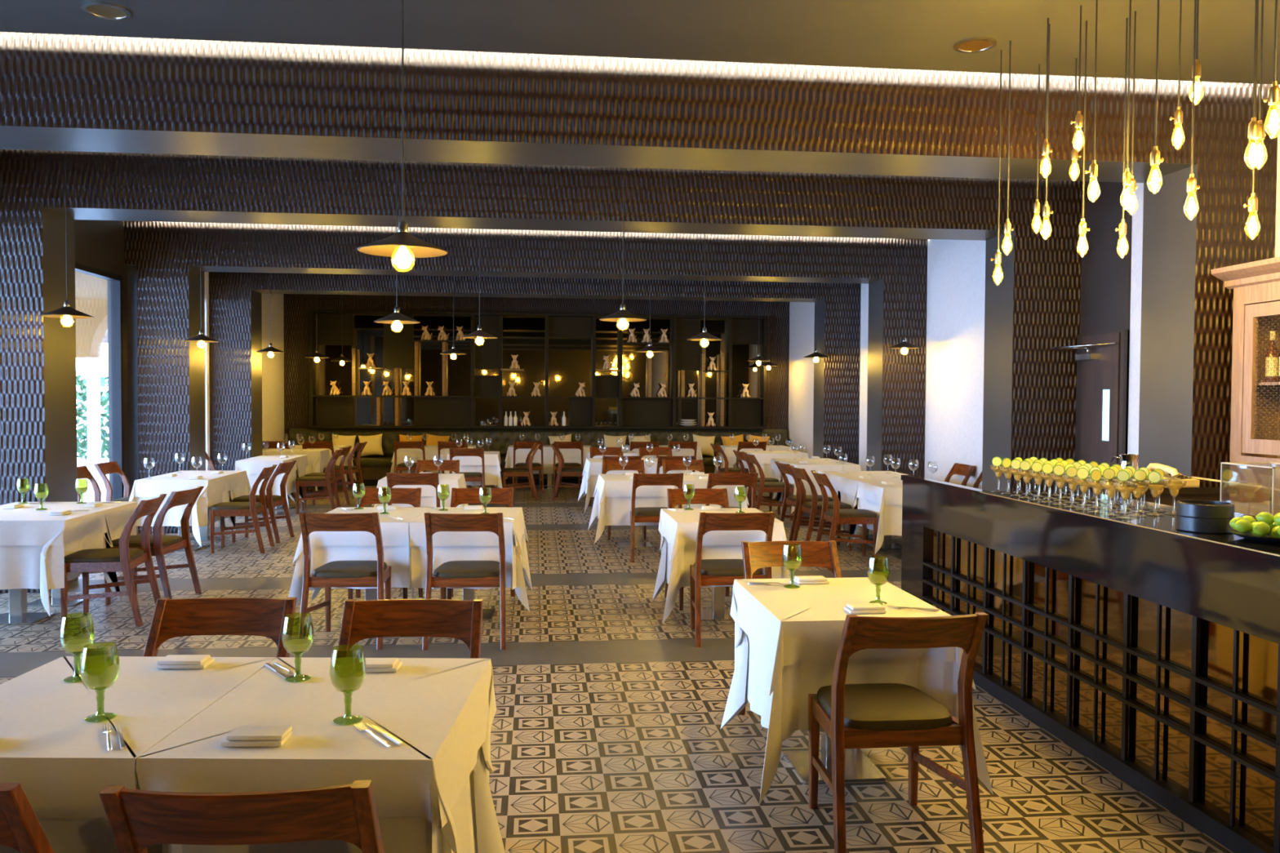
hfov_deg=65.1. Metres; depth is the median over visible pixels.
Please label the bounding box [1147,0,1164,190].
pendant
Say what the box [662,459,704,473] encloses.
dining chair
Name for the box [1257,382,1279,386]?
shelf
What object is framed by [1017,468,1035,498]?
glass
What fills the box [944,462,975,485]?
dining chair
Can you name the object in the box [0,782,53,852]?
dining chair
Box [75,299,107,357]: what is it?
wall
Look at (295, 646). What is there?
bowl
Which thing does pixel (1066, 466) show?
slice
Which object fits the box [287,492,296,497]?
dining table
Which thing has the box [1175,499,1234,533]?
bowl
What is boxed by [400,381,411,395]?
dog figurine
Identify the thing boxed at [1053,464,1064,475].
slice
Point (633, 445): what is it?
dining chair
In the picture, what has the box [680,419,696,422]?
serving bowl
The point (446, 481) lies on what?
tablecloth
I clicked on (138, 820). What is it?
dining chair
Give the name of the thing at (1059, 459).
slice
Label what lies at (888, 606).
fork
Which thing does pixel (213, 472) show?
folded napkin
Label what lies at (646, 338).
dog figurine
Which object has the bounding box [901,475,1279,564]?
countertop
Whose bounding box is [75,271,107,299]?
roof
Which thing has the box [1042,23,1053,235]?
pendant
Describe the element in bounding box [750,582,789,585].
fork
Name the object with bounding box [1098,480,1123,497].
bowl
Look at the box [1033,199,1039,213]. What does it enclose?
socket
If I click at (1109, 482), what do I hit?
glass
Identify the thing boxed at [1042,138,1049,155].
socket
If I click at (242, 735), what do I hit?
folded napkin
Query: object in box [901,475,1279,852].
bar counter
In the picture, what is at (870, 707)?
seat cushion
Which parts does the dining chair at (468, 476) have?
leg, backrest, seat frame, leg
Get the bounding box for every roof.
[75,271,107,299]
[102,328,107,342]
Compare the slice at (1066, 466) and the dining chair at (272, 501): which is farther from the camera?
the dining chair at (272, 501)
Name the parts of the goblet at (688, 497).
stem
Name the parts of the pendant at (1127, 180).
cord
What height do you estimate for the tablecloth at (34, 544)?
0.692 m
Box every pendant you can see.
[991,49,1003,282]
[1004,40,1013,253]
[1031,64,1042,230]
[1040,17,1052,174]
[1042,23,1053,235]
[1071,4,1083,149]
[1071,57,1080,177]
[1076,20,1089,253]
[1084,0,1100,200]
[1115,17,1128,256]
[1123,0,1133,206]
[1127,11,1137,212]
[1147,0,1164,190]
[1169,0,1182,147]
[1184,0,1199,216]
[1188,0,1204,101]
[1243,0,1258,238]
[1244,0,1262,164]
[1254,0,1267,167]
[1263,0,1279,137]
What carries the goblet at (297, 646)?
on the tablecloth at (432, 791)
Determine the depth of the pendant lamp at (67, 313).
7.93 m
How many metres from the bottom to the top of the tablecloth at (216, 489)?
0.680 m
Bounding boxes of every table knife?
[115,723,125,749]
[265,662,288,678]
[366,721,402,745]
[747,582,784,586]
[887,604,939,610]
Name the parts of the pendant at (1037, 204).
cord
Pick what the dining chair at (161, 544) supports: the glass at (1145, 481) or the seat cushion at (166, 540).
the seat cushion at (166, 540)
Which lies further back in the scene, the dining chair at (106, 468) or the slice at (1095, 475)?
the dining chair at (106, 468)
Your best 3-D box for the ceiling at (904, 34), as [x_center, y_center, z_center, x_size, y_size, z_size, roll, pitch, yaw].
[0.003,-2.079,1.686,10.050,0.030,8.470,0,2,-6]
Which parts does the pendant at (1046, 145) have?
cord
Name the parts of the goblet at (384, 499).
stem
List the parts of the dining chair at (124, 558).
leg, leg, seat frame, leg, backrest, leg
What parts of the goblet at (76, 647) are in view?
stem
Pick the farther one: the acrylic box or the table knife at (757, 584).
the table knife at (757, 584)
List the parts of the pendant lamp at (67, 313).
cord, lamp shade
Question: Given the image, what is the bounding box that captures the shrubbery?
[75,370,109,457]
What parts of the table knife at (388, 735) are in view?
blade, handle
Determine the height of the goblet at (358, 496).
0.197 m
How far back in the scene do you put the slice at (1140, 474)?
4.60 m
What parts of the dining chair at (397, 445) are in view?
leg, seat frame, backrest, leg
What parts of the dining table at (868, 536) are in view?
plate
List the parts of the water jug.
handle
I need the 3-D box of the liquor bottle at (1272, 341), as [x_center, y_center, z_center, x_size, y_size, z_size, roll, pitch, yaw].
[3.964,-0.438,6.280,0.077,0.319,0.077,0,2,-6]
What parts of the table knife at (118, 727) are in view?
blade, handle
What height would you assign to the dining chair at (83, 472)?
0.885 m
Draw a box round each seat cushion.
[64,547,143,562]
[111,497,129,501]
[111,534,182,546]
[210,502,262,510]
[232,494,281,502]
[295,475,333,481]
[304,472,341,477]
[312,560,386,578]
[324,466,357,470]
[397,462,416,466]
[433,560,499,578]
[459,471,482,477]
[501,467,528,472]
[515,462,541,466]
[555,462,581,466]
[561,467,583,471]
[635,506,667,516]
[693,559,763,576]
[719,467,749,471]
[756,477,780,482]
[756,481,792,487]
[787,494,833,502]
[803,501,852,509]
[817,683,952,731]
[825,509,877,517]
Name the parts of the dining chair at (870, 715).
leg, leg, seat frame, leg, backrest, leg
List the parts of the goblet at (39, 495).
stem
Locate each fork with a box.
[102,724,112,750]
[274,662,294,675]
[354,723,391,746]
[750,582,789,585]
[888,605,937,611]
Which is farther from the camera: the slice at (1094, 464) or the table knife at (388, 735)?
the slice at (1094, 464)
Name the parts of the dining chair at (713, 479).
leg, backrest, leg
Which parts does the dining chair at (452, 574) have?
leg, leg, backrest, seat frame, leg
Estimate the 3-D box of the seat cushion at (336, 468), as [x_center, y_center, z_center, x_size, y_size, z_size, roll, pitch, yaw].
[-4.844,0.671,16.229,0.464,0.055,0.448,0,2,0]
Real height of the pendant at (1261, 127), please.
1.040 m
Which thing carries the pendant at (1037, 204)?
hanging from the ceiling at (904, 34)
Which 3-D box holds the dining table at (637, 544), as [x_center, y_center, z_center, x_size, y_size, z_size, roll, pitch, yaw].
[-0.054,0.940,11.017,0.710,0.745,0.900,0,2,-6]
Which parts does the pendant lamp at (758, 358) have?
lamp shade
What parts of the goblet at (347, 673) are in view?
stem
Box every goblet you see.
[16,481,30,503]
[35,487,48,510]
[59,616,94,682]
[75,486,87,503]
[80,646,119,722]
[281,616,314,682]
[329,646,365,725]
[352,485,364,509]
[379,489,391,514]
[436,485,449,511]
[479,489,491,513]
[683,488,693,510]
[733,492,746,513]
[782,545,802,588]
[866,556,889,604]
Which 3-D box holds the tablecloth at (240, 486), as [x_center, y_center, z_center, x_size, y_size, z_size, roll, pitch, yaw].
[-4.926,0.860,11.360,0.922,0.680,0.784,0,2,-6]
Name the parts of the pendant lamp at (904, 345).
lamp shade, cord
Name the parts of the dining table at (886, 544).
plate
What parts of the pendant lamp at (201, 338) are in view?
cord, lamp shade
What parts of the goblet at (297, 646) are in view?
stem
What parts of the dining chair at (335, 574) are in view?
leg, leg, backrest, seat frame, leg, leg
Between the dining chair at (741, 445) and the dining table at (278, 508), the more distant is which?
the dining chair at (741, 445)
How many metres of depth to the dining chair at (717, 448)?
16.09 m
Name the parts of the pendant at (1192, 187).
cord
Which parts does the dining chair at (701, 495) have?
leg, leg, backrest, leg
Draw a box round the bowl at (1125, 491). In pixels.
[1113,483,1137,499]
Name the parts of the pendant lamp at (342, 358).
lamp shade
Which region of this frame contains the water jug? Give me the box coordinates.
[1109,453,1139,478]
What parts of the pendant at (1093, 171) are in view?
cord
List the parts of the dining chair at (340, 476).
leg, leg, seat frame, backrest, leg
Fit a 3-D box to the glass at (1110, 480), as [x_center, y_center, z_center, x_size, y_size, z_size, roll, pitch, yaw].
[2.303,0.315,4.864,0.098,0.152,0.100,-1,2,-29]
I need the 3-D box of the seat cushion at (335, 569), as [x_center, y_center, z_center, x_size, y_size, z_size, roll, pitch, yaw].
[-1.940,0.956,6.736,0.448,0.055,0.464,0,2,-3]
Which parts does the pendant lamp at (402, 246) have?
lamp shade, cord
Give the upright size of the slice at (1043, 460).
0.054 m
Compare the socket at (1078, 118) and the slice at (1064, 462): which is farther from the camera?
the slice at (1064, 462)
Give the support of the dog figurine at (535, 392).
on the shelving at (560, 352)
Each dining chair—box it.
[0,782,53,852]
[60,493,167,627]
[77,466,139,535]
[93,461,165,534]
[98,780,384,852]
[104,486,204,604]
[142,597,297,657]
[205,452,215,470]
[209,464,277,553]
[231,460,296,543]
[262,440,290,448]
[295,448,343,514]
[297,512,391,649]
[301,440,337,491]
[303,445,351,508]
[323,441,367,498]
[336,599,483,658]
[347,488,423,599]
[386,472,439,507]
[393,440,426,473]
[415,459,459,473]
[422,512,506,650]
[437,440,468,488]
[446,487,515,599]
[449,448,484,506]
[501,443,540,501]
[512,441,543,493]
[550,443,586,500]
[552,441,583,493]
[588,447,623,506]
[601,455,641,474]
[601,459,646,540]
[629,441,659,457]
[630,473,683,562]
[639,447,672,457]
[656,455,696,473]
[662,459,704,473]
[664,488,733,610]
[667,441,697,459]
[689,511,775,647]
[705,472,758,508]
[710,443,749,488]
[732,449,780,515]
[733,441,766,467]
[737,540,841,715]
[743,453,793,520]
[774,461,833,541]
[789,465,853,551]
[808,612,988,852]
[810,470,878,562]
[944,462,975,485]
[973,471,982,488]
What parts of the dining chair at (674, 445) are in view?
backrest, leg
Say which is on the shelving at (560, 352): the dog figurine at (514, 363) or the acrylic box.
the dog figurine at (514, 363)
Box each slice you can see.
[991,456,1001,466]
[1001,457,1011,467]
[1010,458,1020,469]
[1013,457,1022,462]
[1019,460,1030,471]
[1024,457,1032,467]
[1029,456,1038,462]
[1031,462,1042,472]
[1033,459,1043,465]
[1040,457,1047,462]
[1041,462,1053,474]
[1043,460,1053,467]
[1049,458,1058,466]
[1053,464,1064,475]
[1054,462,1064,467]
[1055,457,1062,462]
[1060,460,1068,466]
[1064,463,1075,471]
[1065,466,1077,477]
[1066,458,1075,463]
[1072,462,1081,469]
[1075,467,1088,479]
[1077,459,1086,465]
[1077,465,1089,471]
[1083,462,1093,473]
[1088,461,1097,466]
[1088,466,1102,473]
[1089,469,1102,481]
[1096,464,1106,475]
[1100,462,1110,468]
[1102,468,1115,479]
[1108,466,1119,477]
[1112,464,1122,471]
[1116,470,1129,481]
[1121,467,1133,478]
[1125,465,1136,475]
[1133,469,1146,480]
[1138,466,1149,477]
[1147,471,1161,483]
[1154,468,1164,479]
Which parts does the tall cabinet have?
crown moulding, door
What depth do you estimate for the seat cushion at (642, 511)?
10.04 m
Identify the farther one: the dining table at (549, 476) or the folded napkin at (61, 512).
the dining table at (549, 476)
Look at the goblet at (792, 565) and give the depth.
4.60 m
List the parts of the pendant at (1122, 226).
cord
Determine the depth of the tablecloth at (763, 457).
15.99 m
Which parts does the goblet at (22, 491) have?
stem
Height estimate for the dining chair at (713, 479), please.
0.885 m
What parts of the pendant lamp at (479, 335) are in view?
lamp shade, cord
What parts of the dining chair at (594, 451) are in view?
leg, backrest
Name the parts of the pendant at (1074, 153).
cord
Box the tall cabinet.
[1210,256,1279,519]
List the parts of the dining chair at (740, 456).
leg, backrest, leg, leg, leg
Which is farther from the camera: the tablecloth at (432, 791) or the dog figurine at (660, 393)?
the dog figurine at (660, 393)
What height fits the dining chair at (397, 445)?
0.885 m
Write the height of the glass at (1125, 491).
0.152 m
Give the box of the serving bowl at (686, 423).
[680,422,696,424]
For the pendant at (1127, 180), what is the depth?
4.96 m
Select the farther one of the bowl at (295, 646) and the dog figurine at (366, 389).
the dog figurine at (366, 389)
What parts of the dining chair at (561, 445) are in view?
leg, seat frame, backrest, leg, leg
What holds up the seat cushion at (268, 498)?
on the dining chair at (272, 501)
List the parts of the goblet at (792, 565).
stem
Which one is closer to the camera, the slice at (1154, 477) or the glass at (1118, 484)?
the slice at (1154, 477)
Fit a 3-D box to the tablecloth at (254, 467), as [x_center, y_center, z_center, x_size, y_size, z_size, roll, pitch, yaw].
[-5.130,0.785,13.731,0.846,0.666,0.815,0,2,-6]
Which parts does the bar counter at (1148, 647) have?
lattice post, lattice post, lattice post, lattice post, lattice post, lattice post, lattice post, lattice post, lattice post, lattice rail, lattice rail, lattice rail, lattice post, lattice post, lattice post, lattice post, lattice post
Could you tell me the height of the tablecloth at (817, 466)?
0.690 m
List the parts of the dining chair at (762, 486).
leg, backrest, leg, seat frame, leg, leg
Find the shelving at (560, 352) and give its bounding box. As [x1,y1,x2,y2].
[308,309,767,429]
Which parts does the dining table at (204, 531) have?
plate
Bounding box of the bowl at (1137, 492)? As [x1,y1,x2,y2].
[1125,480,1150,498]
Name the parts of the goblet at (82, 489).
stem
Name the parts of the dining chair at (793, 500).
leg, backrest, leg, seat frame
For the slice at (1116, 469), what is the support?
on the glass at (1110, 480)
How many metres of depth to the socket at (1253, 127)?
3.98 m
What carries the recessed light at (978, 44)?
in the ceiling at (904, 34)
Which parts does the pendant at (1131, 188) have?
cord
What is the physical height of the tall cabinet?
2.475 m
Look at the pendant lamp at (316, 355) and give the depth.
16.01 m
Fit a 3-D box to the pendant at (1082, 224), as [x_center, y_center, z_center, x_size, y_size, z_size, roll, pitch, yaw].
[2.372,-1.529,5.337,0.070,1.250,0.060,0,2,-18]
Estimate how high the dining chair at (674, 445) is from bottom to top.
0.885 m
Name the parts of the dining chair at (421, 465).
leg, leg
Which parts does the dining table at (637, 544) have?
plate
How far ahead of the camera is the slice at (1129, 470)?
4.70 m
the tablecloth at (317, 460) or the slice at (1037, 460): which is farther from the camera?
the tablecloth at (317, 460)
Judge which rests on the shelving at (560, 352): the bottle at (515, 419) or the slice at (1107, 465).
the bottle at (515, 419)
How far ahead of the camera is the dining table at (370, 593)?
7.36 m
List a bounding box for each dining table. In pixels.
[0,588,56,625]
[26,588,90,607]
[177,526,206,551]
[190,524,226,542]
[257,508,283,515]
[273,495,295,510]
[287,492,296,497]
[306,486,323,490]
[341,588,377,622]
[462,588,495,621]
[541,474,559,488]
[617,525,653,548]
[701,586,734,621]
[783,732,885,784]
[853,526,873,539]
[866,535,902,549]
[888,553,901,560]
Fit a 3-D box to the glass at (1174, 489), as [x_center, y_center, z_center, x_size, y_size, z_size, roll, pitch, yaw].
[2.439,0.324,4.577,0.100,0.152,0.098,1,2,12]
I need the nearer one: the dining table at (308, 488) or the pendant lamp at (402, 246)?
the pendant lamp at (402, 246)
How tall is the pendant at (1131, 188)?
1.050 m
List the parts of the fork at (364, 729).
handle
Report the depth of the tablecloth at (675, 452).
17.83 m
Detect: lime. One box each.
[1229,516,1244,529]
[1234,519,1252,533]
[1242,515,1256,523]
[1250,526,1268,536]
[1253,521,1270,535]
[1255,511,1274,525]
[1268,524,1277,536]
[1271,525,1279,537]
[1274,513,1279,525]
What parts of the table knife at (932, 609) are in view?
handle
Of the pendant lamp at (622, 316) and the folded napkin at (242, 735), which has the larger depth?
the pendant lamp at (622, 316)
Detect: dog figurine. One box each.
[329,380,341,395]
[361,381,372,395]
[364,353,375,367]
[382,381,393,395]
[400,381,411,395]
[421,325,431,340]
[424,381,435,395]
[437,325,448,340]
[455,326,466,340]
[506,382,516,395]
[509,354,519,368]
[520,411,530,426]
[531,382,541,396]
[548,411,558,426]
[575,382,585,396]
[602,355,613,369]
[626,328,636,342]
[630,382,639,396]
[641,328,651,342]
[657,382,666,396]
[659,328,669,342]
[686,383,696,397]
[706,356,716,370]
[706,412,715,426]
[740,383,750,397]
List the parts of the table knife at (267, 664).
handle, blade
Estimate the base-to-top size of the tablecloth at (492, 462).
0.682 m
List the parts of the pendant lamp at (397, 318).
lamp shade, cord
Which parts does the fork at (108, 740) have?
handle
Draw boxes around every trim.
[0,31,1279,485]
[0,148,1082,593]
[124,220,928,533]
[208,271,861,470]
[1075,181,1132,464]
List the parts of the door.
vision panel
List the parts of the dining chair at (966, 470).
leg, backrest, leg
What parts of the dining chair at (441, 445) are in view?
leg, backrest, leg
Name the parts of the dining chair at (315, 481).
leg, leg, seat frame, leg, leg, backrest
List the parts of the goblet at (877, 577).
stem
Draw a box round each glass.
[989,464,1007,492]
[999,466,1017,494]
[1008,467,1026,496]
[1010,466,1026,493]
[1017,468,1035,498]
[1020,468,1035,494]
[1028,470,1048,500]
[1030,468,1045,497]
[1038,471,1057,502]
[1040,471,1057,498]
[1049,473,1070,505]
[1050,472,1067,501]
[1062,475,1079,503]
[1062,475,1083,507]
[1072,476,1094,510]
[1075,476,1093,506]
[1085,478,1108,512]
[1086,477,1107,508]
[1093,476,1110,505]
[1098,478,1120,511]
[1098,480,1123,515]
[1103,477,1121,507]
[1108,476,1125,504]
[1112,479,1136,513]
[1113,483,1137,519]
[1115,476,1138,510]
[1122,478,1137,506]
[1125,480,1150,516]
[1129,479,1152,512]
[1133,476,1152,509]
[1143,480,1168,515]
[1147,478,1171,511]
[1162,480,1186,514]
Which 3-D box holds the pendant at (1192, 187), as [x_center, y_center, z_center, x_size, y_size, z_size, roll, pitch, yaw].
[2.465,-1.524,4.452,0.070,1.210,0.060,0,2,-18]
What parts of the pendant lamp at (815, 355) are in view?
lamp shade, cord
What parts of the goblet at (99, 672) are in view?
stem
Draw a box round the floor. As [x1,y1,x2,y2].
[0,484,1233,852]
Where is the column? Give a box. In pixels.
[84,357,103,502]
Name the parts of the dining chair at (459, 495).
leg, leg, backrest, leg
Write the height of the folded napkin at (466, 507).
0.026 m
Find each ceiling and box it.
[0,0,1279,84]
[125,220,911,239]
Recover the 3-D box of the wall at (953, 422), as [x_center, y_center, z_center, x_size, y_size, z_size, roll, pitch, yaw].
[4.059,-0.606,8.911,0.360,4.000,21.900,0,2,-6]
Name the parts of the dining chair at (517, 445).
leg, leg, seat frame, backrest, leg, leg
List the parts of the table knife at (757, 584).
handle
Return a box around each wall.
[74,219,284,500]
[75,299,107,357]
[788,84,1279,488]
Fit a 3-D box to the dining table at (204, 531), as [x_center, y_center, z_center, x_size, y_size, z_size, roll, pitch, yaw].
[-4.917,0.905,11.312,0.690,0.745,0.660,0,2,-6]
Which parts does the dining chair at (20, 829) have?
backrest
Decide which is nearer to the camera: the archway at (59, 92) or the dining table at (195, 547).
the archway at (59, 92)
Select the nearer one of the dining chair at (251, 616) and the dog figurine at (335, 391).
the dining chair at (251, 616)
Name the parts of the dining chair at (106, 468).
leg, backrest, leg, leg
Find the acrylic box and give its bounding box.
[1220,462,1279,515]
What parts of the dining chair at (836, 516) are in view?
leg, backrest, leg, seat frame, leg, leg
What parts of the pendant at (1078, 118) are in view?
cord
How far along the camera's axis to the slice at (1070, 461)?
5.41 m
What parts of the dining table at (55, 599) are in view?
plate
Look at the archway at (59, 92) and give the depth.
6.17 m
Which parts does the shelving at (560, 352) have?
panel, panel, shelf, panel, shelf, panel, panel, panel, shelf, shelf, panel, panel, panel, shelf, panel, shelf, panel, shelf, panel, panel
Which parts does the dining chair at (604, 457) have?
backrest, leg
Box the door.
[1051,332,1120,466]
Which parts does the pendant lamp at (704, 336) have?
lamp shade, cord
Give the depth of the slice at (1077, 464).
5.15 m
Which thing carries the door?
in the wall at (953, 422)
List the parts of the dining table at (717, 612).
plate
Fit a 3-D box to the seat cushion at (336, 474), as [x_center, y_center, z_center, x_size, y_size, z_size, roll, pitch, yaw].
[-4.667,0.714,14.740,0.464,0.055,0.448,0,2,-1]
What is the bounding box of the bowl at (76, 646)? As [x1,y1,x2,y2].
[59,616,94,653]
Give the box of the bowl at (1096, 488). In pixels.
[1085,478,1108,494]
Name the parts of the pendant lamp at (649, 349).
lamp shade, cord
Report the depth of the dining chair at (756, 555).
5.18 m
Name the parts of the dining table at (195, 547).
plate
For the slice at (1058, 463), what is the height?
0.054 m
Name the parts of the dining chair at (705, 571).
leg, leg, seat frame, backrest, leg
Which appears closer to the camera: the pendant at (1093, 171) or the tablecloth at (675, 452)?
the pendant at (1093, 171)
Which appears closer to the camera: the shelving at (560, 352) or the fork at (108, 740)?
the fork at (108, 740)
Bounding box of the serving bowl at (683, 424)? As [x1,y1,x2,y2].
[680,423,696,426]
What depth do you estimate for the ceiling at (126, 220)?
12.05 m
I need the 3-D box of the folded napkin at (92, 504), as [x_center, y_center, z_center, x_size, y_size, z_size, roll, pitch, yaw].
[-4.266,0.610,7.817,0.092,0.026,0.150,0,2,-6]
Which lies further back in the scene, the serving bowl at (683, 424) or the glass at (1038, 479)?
the serving bowl at (683, 424)
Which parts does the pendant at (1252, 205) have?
cord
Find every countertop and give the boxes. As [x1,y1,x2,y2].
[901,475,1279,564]
[1054,481,1239,494]
[1054,481,1239,506]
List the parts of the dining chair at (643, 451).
leg, leg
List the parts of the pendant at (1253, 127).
cord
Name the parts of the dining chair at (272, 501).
leg, leg, seat frame, leg, backrest, leg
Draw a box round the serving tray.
[1225,528,1279,543]
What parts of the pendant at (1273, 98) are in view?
cord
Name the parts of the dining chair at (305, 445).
backrest, leg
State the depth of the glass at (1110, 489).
4.50 m
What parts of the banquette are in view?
backrest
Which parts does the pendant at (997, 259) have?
cord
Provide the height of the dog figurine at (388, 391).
0.269 m
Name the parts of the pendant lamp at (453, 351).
lamp shade, cord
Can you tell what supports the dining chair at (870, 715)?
on the floor
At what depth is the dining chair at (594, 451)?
15.05 m
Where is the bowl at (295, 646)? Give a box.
[281,616,314,653]
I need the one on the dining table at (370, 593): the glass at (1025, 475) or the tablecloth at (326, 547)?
the tablecloth at (326, 547)
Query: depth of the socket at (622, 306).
7.96 m
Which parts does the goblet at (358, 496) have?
stem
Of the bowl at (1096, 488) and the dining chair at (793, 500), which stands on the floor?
the dining chair at (793, 500)
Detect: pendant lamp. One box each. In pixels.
[39,151,93,325]
[182,222,219,347]
[257,272,284,357]
[304,349,328,362]
[332,353,353,364]
[356,0,448,271]
[373,160,419,330]
[440,275,466,359]
[461,228,497,345]
[599,167,646,330]
[635,280,663,357]
[687,234,721,346]
[747,333,769,365]
[759,338,777,369]
[803,283,829,362]
[888,238,919,354]
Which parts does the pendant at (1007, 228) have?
cord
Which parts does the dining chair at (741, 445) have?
leg, backrest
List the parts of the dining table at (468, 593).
plate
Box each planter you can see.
[76,437,105,494]
[103,453,109,480]
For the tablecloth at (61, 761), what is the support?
on the dining table
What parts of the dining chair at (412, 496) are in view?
leg, leg, backrest, leg, leg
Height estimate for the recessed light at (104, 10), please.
0.010 m
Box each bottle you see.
[503,411,507,426]
[508,411,512,426]
[513,411,517,426]
[562,411,565,426]
[1264,331,1279,382]
[1279,353,1279,382]
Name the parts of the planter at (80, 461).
pot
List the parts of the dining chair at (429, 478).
leg, backrest, leg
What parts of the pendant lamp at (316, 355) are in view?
lamp shade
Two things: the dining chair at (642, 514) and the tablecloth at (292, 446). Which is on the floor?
the dining chair at (642, 514)
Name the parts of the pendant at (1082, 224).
cord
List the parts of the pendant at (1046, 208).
cord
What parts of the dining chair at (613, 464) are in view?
leg, leg, backrest, leg, leg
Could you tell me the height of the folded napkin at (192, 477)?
0.026 m
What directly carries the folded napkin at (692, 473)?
on the tablecloth at (690, 482)
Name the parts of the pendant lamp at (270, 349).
cord, lamp shade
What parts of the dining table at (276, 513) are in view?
plate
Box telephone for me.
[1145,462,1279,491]
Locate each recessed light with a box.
[80,1,132,20]
[953,36,996,53]
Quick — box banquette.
[288,428,787,485]
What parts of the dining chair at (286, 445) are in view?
leg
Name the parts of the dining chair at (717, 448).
leg, backrest, leg, seat frame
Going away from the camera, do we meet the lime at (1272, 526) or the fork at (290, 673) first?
the fork at (290, 673)
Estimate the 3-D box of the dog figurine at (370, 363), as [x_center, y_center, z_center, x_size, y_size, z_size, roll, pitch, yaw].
[-4.997,-1.225,18.601,0.198,0.269,0.205,1,2,30]
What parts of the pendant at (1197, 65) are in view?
cord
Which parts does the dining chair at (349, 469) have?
seat frame, leg, backrest, leg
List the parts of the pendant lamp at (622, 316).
lamp shade, cord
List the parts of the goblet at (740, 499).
stem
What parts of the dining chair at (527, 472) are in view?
leg, seat frame, leg, leg, backrest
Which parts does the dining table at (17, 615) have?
plate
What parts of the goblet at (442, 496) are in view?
stem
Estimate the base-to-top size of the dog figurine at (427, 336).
0.269 m
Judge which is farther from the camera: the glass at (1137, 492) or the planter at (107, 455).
the planter at (107, 455)
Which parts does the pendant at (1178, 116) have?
cord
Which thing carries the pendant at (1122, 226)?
hanging from the ceiling at (904, 34)
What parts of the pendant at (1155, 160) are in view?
cord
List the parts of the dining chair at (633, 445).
backrest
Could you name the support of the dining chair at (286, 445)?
on the floor
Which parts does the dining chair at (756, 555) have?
leg, backrest, leg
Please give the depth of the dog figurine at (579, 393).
18.98 m
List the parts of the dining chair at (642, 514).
leg, leg, seat frame, backrest, leg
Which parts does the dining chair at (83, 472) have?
leg, backrest, leg, leg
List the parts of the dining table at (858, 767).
plate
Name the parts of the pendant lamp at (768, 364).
lamp shade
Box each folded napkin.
[1,503,24,508]
[48,509,71,515]
[83,502,102,506]
[156,654,214,669]
[163,473,177,476]
[189,475,202,479]
[210,471,223,474]
[220,725,292,746]
[362,657,402,672]
[377,505,398,510]
[464,505,484,510]
[625,472,639,475]
[690,471,704,475]
[698,475,708,479]
[701,506,722,510]
[793,575,829,584]
[837,471,848,473]
[844,603,886,613]
[858,475,871,479]
[881,481,894,484]
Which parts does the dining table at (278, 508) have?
plate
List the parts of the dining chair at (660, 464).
leg, backrest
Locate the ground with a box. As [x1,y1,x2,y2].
[76,433,109,502]
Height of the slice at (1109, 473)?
0.054 m
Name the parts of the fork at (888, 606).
handle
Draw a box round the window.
[75,262,124,500]
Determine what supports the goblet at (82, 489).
on the tablecloth at (117, 514)
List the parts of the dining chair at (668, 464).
leg, leg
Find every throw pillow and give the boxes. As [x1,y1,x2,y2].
[332,434,355,456]
[358,434,383,456]
[399,434,422,441]
[426,433,449,444]
[548,434,571,445]
[603,434,626,447]
[627,434,650,445]
[693,434,715,456]
[720,434,742,445]
[747,434,769,445]
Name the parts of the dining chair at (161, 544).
leg, leg, seat frame, leg, backrest, leg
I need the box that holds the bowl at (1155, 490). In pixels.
[1143,480,1168,497]
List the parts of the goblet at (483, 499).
stem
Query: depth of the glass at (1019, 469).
5.57 m
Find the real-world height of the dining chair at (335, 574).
0.885 m
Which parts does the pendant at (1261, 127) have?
cord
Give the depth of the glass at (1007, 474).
5.49 m
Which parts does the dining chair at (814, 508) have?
leg, backrest, leg, seat frame, leg, leg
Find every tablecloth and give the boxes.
[0,501,137,599]
[0,510,119,616]
[0,656,276,852]
[128,475,236,546]
[136,657,505,852]
[151,470,252,535]
[235,457,304,508]
[251,454,307,502]
[262,448,330,490]
[269,444,356,486]
[288,506,430,608]
[372,473,467,507]
[390,444,478,485]
[408,506,532,611]
[444,451,502,488]
[504,445,591,478]
[577,457,644,511]
[583,450,637,496]
[587,474,674,543]
[615,445,702,460]
[641,457,698,473]
[652,507,790,623]
[674,473,749,508]
[714,445,791,473]
[720,577,992,804]
[737,450,808,494]
[770,457,839,499]
[773,461,861,513]
[818,471,908,533]
[836,475,902,546]
[850,481,902,553]
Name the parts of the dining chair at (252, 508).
leg, leg, seat frame, leg, leg, backrest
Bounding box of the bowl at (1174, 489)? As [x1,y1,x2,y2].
[1162,480,1186,496]
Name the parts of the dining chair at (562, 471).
backrest, leg, leg, seat frame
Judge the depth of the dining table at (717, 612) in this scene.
7.45 m
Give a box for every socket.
[63,299,70,306]
[394,306,399,312]
[397,220,408,246]
[620,302,626,309]
[995,249,1001,263]
[1004,218,1010,233]
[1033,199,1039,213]
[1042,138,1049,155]
[1042,201,1049,217]
[1071,146,1078,160]
[1075,111,1083,127]
[1079,218,1086,234]
[1089,160,1097,177]
[1119,218,1126,235]
[1123,168,1131,185]
[1128,175,1136,191]
[1150,146,1159,165]
[1173,106,1182,124]
[1186,173,1196,192]
[1191,58,1201,78]
[1248,117,1258,138]
[1248,192,1257,212]
[1254,120,1265,140]
[1268,80,1279,105]

